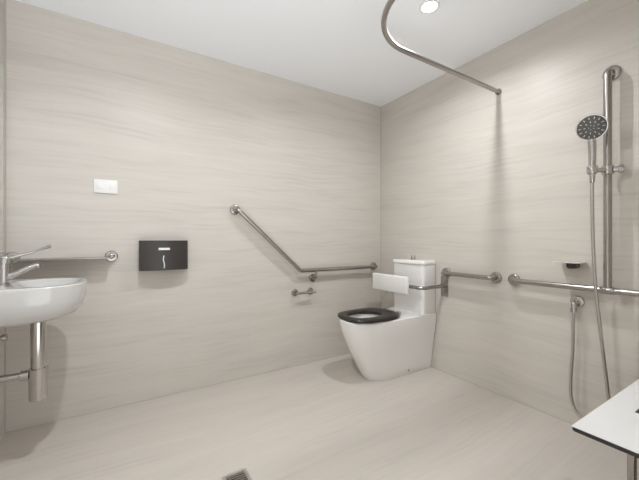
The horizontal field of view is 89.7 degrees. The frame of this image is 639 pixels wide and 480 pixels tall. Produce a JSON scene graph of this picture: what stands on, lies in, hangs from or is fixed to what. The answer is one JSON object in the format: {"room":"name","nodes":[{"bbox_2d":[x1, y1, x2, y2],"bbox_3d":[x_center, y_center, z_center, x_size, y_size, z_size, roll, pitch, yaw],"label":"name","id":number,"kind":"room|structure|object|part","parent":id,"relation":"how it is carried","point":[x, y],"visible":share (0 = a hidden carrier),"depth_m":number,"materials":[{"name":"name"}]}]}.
{"room":"accessible bathroom","nodes":[
{"label":"accessible bathroom","id":0,"kind":"room"},
{"bbox_2d":[0,0,3,439],"bbox_3d":[-1.115,-0.140,0.672,0.100,2.400,2.515,0,0,-32],"label":"wall","id":1,"kind":"structure","parent":0,"point":[1,1],"depth_m":1.74,"materials":[{"name":"tile"}]},
{"bbox_2d":[0,62,2,255],"bbox_3d":[-1.507,-0.412,1.409,0.006,1.055,0.742,0,0,-32],"label":"wall mirror","id":2,"kind":"object","parent":1,"relation":"attached to","point":[1,65],"visible":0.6,"depth_m":1.70,"materials":[{"name":"grey mirror"}]},
{"bbox_2d":[0,334,7,341],"bbox_3d":[-1.583,0.442,1.583,0.064,0.130,0.050,0,0,-32],"label":"valve","id":3,"kind":"object","parent":1,"relation":"attached to","point":[4,337],"visible":0.82,"depth_m":1.58,"materials":[{"name":"silver metal"}]},
{"bbox_2d":[0,278,86,326],"bbox_3d":[-1.346,0.283,1.519,0.398,0.164,0.443,0,0,-32],"label":"basin","id":4,"kind":"object","parent":1,"relation":"attached to","point":[25,301],"visible":0.98,"depth_m":1.38,"materials":[{"name":"white ceramic"}]},
{"bbox_2d":[0,321,48,401],"bbox_3d":[-1.410,0.559,1.480,0.248,0.389,0.074,0,0,-32],"label":"trap","id":5,"kind":"object","parent":4,"relation":"attached to","point":[36,375],"visible":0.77,"depth_m":1.50,"materials":[{"name":"silver metal"}]},
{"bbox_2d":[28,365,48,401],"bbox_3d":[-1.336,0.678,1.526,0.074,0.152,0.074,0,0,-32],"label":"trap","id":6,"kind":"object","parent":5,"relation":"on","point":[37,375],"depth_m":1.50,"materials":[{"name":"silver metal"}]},
{"bbox_2d":[0,245,51,284],"bbox_3d":[-1.379,0.111,1.499,0.195,0.183,0.056,0,0,-32],"label":"mixer","id":7,"kind":"object","parent":4,"relation":"on","point":[6,275],"visible":1,"depth_m":1.47,"materials":[{"name":"silver metal"}]},
{"bbox_3d":[-1.388,0.147,1.494,0.130,0.081,0.039,0,0,-32],"label":"spout","id":8,"kind":"part","parent":7,"relation":"part of","materials":[{"name":"silver metal"}]},
{"bbox_3d":[-1.375,0.063,1.501,0.188,0.086,0.047,0,0,-32],"label":"lever","id":9,"kind":"part","parent":7,"relation":"part of","materials":[{"name":"silver metal"}]},
{"bbox_2d":[6,0,380,431],"bbox_3d":[-0.585,-0.140,2.536,2.961,2.400,0.100,0,0,-32],"label":"wall","id":10,"kind":"structure","parent":0,"point":[186,137],"depth_m":2.22,"materials":[{"name":"tile"}]},
{"bbox_2d":[4,0,5,433],"bbox_3d":[-1.729,-0.140,1.767,0.006,2.400,0.006,0,0,-32],"label":"trim","id":11,"kind":"structure","parent":10,"relation":"attached to","point":[4,0],"depth_m":1.76,"materials":[{"name":"grey plastic"}]},
{"bbox_2d":[5,251,117,263],"bbox_3d":[-1.477,0.098,1.852,0.531,0.068,0.127,0,0,-32],"label":"grab rail","id":12,"kind":"object","parent":10,"relation":"attached to","point":[111,256],"visible":0.67,"depth_m":1.82,"materials":[{"name":"grey metal"}]},
{"bbox_3d":[-1.483,0.104,1.847,0.473,0.006,0.126,0,0,-32],"label":"plate","id":13,"kind":"part","parent":12,"relation":"part of","materials":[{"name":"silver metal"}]},
{"bbox_2d":[94,179,117,193],"bbox_3d":[-1.335,-0.338,2.006,0.126,0.085,0.012,0,0,-32],"label":"light switch","id":14,"kind":"object","parent":10,"relation":"attached to","point":[100,185],"visible":1,"depth_m":2.00,"materials":[{"name":"white plastic"}]},
{"bbox_2d":[139,241,187,270],"bbox_3d":[-1.031,0.097,2.131,0.289,0.194,0.119,0,0,-32],"label":"paper towel dispenser","id":15,"kind":"object","parent":10,"relation":"attached to","point":[153,255],"visible":1,"depth_m":2.08,"materials":[{"name":"grey"}]},
{"bbox_2d":[6,353,349,432],"bbox_3d":[-0.557,1.058,2.493,2.751,0.003,0.003,0,0,-32],"label":"trim","id":16,"kind":"structure","parent":10,"relation":"attached to","point":[348,353],"depth_m":2.17,"materials":[{"name":"grey plastic"}]},
{"bbox_2d":[291,287,315,295],"bbox_3d":[-0.126,0.438,2.716,0.210,0.060,0.079,0,0,-32],"label":"toilet roll holder","id":17,"kind":"object","parent":10,"relation":"attached to","point":[294,292],"visible":1,"depth_m":2.69,"materials":[{"name":"grey metal"}]},
{"bbox_2d":[230,204,377,281],"bbox_3d":[-0.038,0.043,2.769,1.453,0.635,0.078,0,0,-32],"label":"grab rail","id":18,"kind":"object","parent":10,"relation":"attached to","point":[235,209],"visible":1,"depth_m":2.62,"materials":[{"name":"grey metal"}]},
{"bbox_2d":[16,0,587,106],"bbox_3d":[0.075,-1.390,1.466,2.961,0.100,2.615,0,0,-32],"label":"ceiling","id":19,"kind":"structure","parent":0,"point":[340,47],"depth_m":2.05,"materials":[{"name":"white paint"}]},
{"bbox_2d":[419,0,439,13],"bbox_3d":[0.629,-1.337,1.836,0.112,0.006,0.112,0,0,-32],"label":"recessed light","id":20,"kind":"object","parent":19,"relation":"in","point":[428,6],"visible":1,"depth_m":1.83,"materials":[{"name":"white plastic"}]},
{"bbox_2d":[422,2,436,11],"bbox_3d":[0.629,-1.339,1.836,0.082,0.003,0.082,0,0,-32],"label":"diffuser","id":21,"kind":"object","parent":20,"relation":"attached to","point":[426,6],"depth_m":1.84,"materials":[{"name":"white"}]},
{"bbox_2d":[0,353,638,479],"bbox_3d":[0.075,1.110,1.466,2.961,0.100,2.615,0,0,-32],"label":"floor","id":22,"kind":"structure","parent":0,"point":[322,419],"depth_m":1.73,"materials":[{"name":"tile"}]},
{"bbox_2d":[222,468,251,479],"bbox_3d":[-0.361,1.058,1.417,0.110,0.003,0.110,0,0,-32],"label":"floor drain","id":23,"kind":"object","parent":22,"relation":"on","point":[242,474],"visible":1,"depth_m":1.44,"materials":[{"name":"silver metal"}]},
{"bbox_2d":[338,255,435,380],"bbox_3d":[0.526,0.593,2.579,0.820,0.935,0.370,0,0,-32],"label":"toilet","id":24,"kind":"object","parent":22,"relation":"on","point":[396,341],"visible":1,"depth_m":2.50,"materials":[{"name":"white ceramic"}]},
{"bbox_3d":[0.382,0.577,2.490,0.470,0.027,0.370,0,0,-32],"label":"seat","id":25,"kind":"part","parent":24,"relation":"part of","materials":[{"name":"grey plastic"}]},
{"bbox_3d":[0.803,0.179,2.746,0.174,0.033,0.350,0,0,-32],"label":"lid","id":26,"kind":"part","parent":24,"relation":"part of","materials":[{"name":"white ceramic"}]},
{"bbox_2d":[572,379,638,479],"bbox_3d":[1.303,0.810,1.085,0.942,0.500,0.416,0,0,-32],"label":"shower bench","id":27,"kind":"object","parent":22,"relation":"on","point":[615,423],"visible":1,"depth_m":1.04,"materials":[{"name":"white plastic"}]},
{"bbox_3d":[1.106,0.823,1.136,0.036,0.450,0.020,0,0,-32],"label":"leg","id":28,"kind":"part","parent":27,"relation":"part of","materials":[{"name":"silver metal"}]},
{"bbox_2d":[381,0,638,423],"bbox_3d":[1.319,-0.140,2.175,0.100,2.400,2.515,0,0,-32],"label":"wall","id":29,"kind":"structure","parent":0,"point":[475,179],"depth_m":2.06,"materials":[{"name":"tile"}]},
{"bbox_2d":[372,273,447,296],"bbox_3d":[0.716,0.391,2.741,0.330,0.214,0.644,0,0,-32],"label":"backrest","id":30,"kind":"object","parent":29,"relation":"attached to","point":[386,282],"visible":1,"depth_m":2.58,"materials":[{"name":"white plastic"}]},
{"bbox_3d":[1.004,0.366,2.579,0.010,0.163,0.066,0,0,-32],"label":"wall plate","id":31,"kind":"part","parent":30,"relation":"part of","materials":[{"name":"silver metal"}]},
{"bbox_2d":[381,0,501,94],"bbox_3d":[0.667,-1.024,1.464,0.759,0.042,1.765,0,0,14],"label":"rail","id":32,"kind":"object","parent":29,"relation":"attached to","point":[391,42],"visible":1,"depth_m":1.78,"materials":[{"name":"grey metal"}]},
{"bbox_2d":[441,268,501,282],"bbox_3d":[1.089,0.257,2.377,0.078,0.078,0.478,0,0,-32],"label":"grab rail","id":33,"kind":"object","parent":29,"relation":"attached to","point":[495,277],"visible":1,"depth_m":2.28,"materials":[{"name":"grey metal"}]},
{"bbox_3d":[1.088,0.257,2.376,0.076,0.033,0.433,0,0,-32],"label":"rail","id":34,"kind":"part","parent":33,"relation":"part of","materials":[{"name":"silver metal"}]},
{"bbox_2d":[431,366,571,423],"bbox_3d":[1.242,1.058,2.201,0.003,0.003,2.381,0,0,-32],"label":"trim","id":35,"kind":"structure","parent":29,"relation":"attached to","point":[431,366],"depth_m":2.16,"materials":[{"name":"grey plastic"}]},
{"bbox_2d":[554,261,586,268],"bbox_3d":[1.417,0.139,1.815,0.109,0.036,0.130,0,0,-32],"label":"soap dish","id":36,"kind":"object","parent":29,"relation":"attached to","point":[569,264],"visible":1,"depth_m":1.78,"materials":[{"name":"grey metal"}]},
{"bbox_2d":[554,261,586,263],"bbox_3d":[1.417,0.123,1.815,0.109,0.005,0.130,0,0,-32],"label":"tray","id":37,"kind":"object","parent":36,"relation":"on","point":[567,262],"depth_m":1.78,"materials":[{"name":"grey"}]},
{"bbox_2d":[508,65,638,296],"bbox_3d":[1.508,-0.312,1.696,0.082,1.223,1.038,0,0,-32],"label":"grab rail","id":38,"kind":"object","parent":29,"relation":"attached to","point":[611,73],"visible":1,"depth_m":1.66,"materials":[{"name":"grey metal"}]},
{"bbox_2d":[586,164,623,174],"bbox_3d":[1.470,-0.366,1.660,0.178,0.048,0.075,0,0,6],"label":"slider","id":39,"kind":"object","parent":38,"relation":"attached to","point":[606,169],"visible":0.93,"depth_m":1.65,"materials":[{"name":"silver metal"}]},
{"bbox_2d":[575,114,608,175],"bbox_3d":[1.388,-0.483,1.634,0.082,0.303,0.124,0,0,-32],"label":"shower","id":40,"kind":"object","parent":39,"relation":"in","point":[592,127],"visible":0.98,"depth_m":1.64,"materials":[{"name":"silver metal"}]},
{"bbox_3d":[1.402,-0.441,1.653,0.038,0.218,0.038,0,0,-32],"label":"handle","id":41,"kind":"part","parent":40,"relation":"part of","materials":[{"name":"silver metal"}]},
{"bbox_3d":[1.532,-0.366,1.644,0.041,0.042,0.042,0,0,39],"label":"knob","id":42,"kind":"part","parent":39,"relation":"part of","materials":[{"name":"silver metal"}]},
{"bbox_2d":[570,296,584,312],"bbox_3d":[1.443,0.360,1.813,0.068,0.092,0.068,0,0,-32],"label":"outlet","id":43,"kind":"object","parent":29,"relation":"attached to","point":[576,302],"visible":1,"depth_m":1.80,"materials":[{"name":"silver metal"}]},
{"bbox_2d":[569,175,609,418],"bbox_3d":[1.442,0.332,1.725,0.096,1.328,0.180,0,0,2],"label":"shower hose","id":44,"kind":"object","parent":43,"relation":"attached to","point":[591,178],"visible":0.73,"depth_m":1.65,"materials":[{"name":"metal"}]}
]}

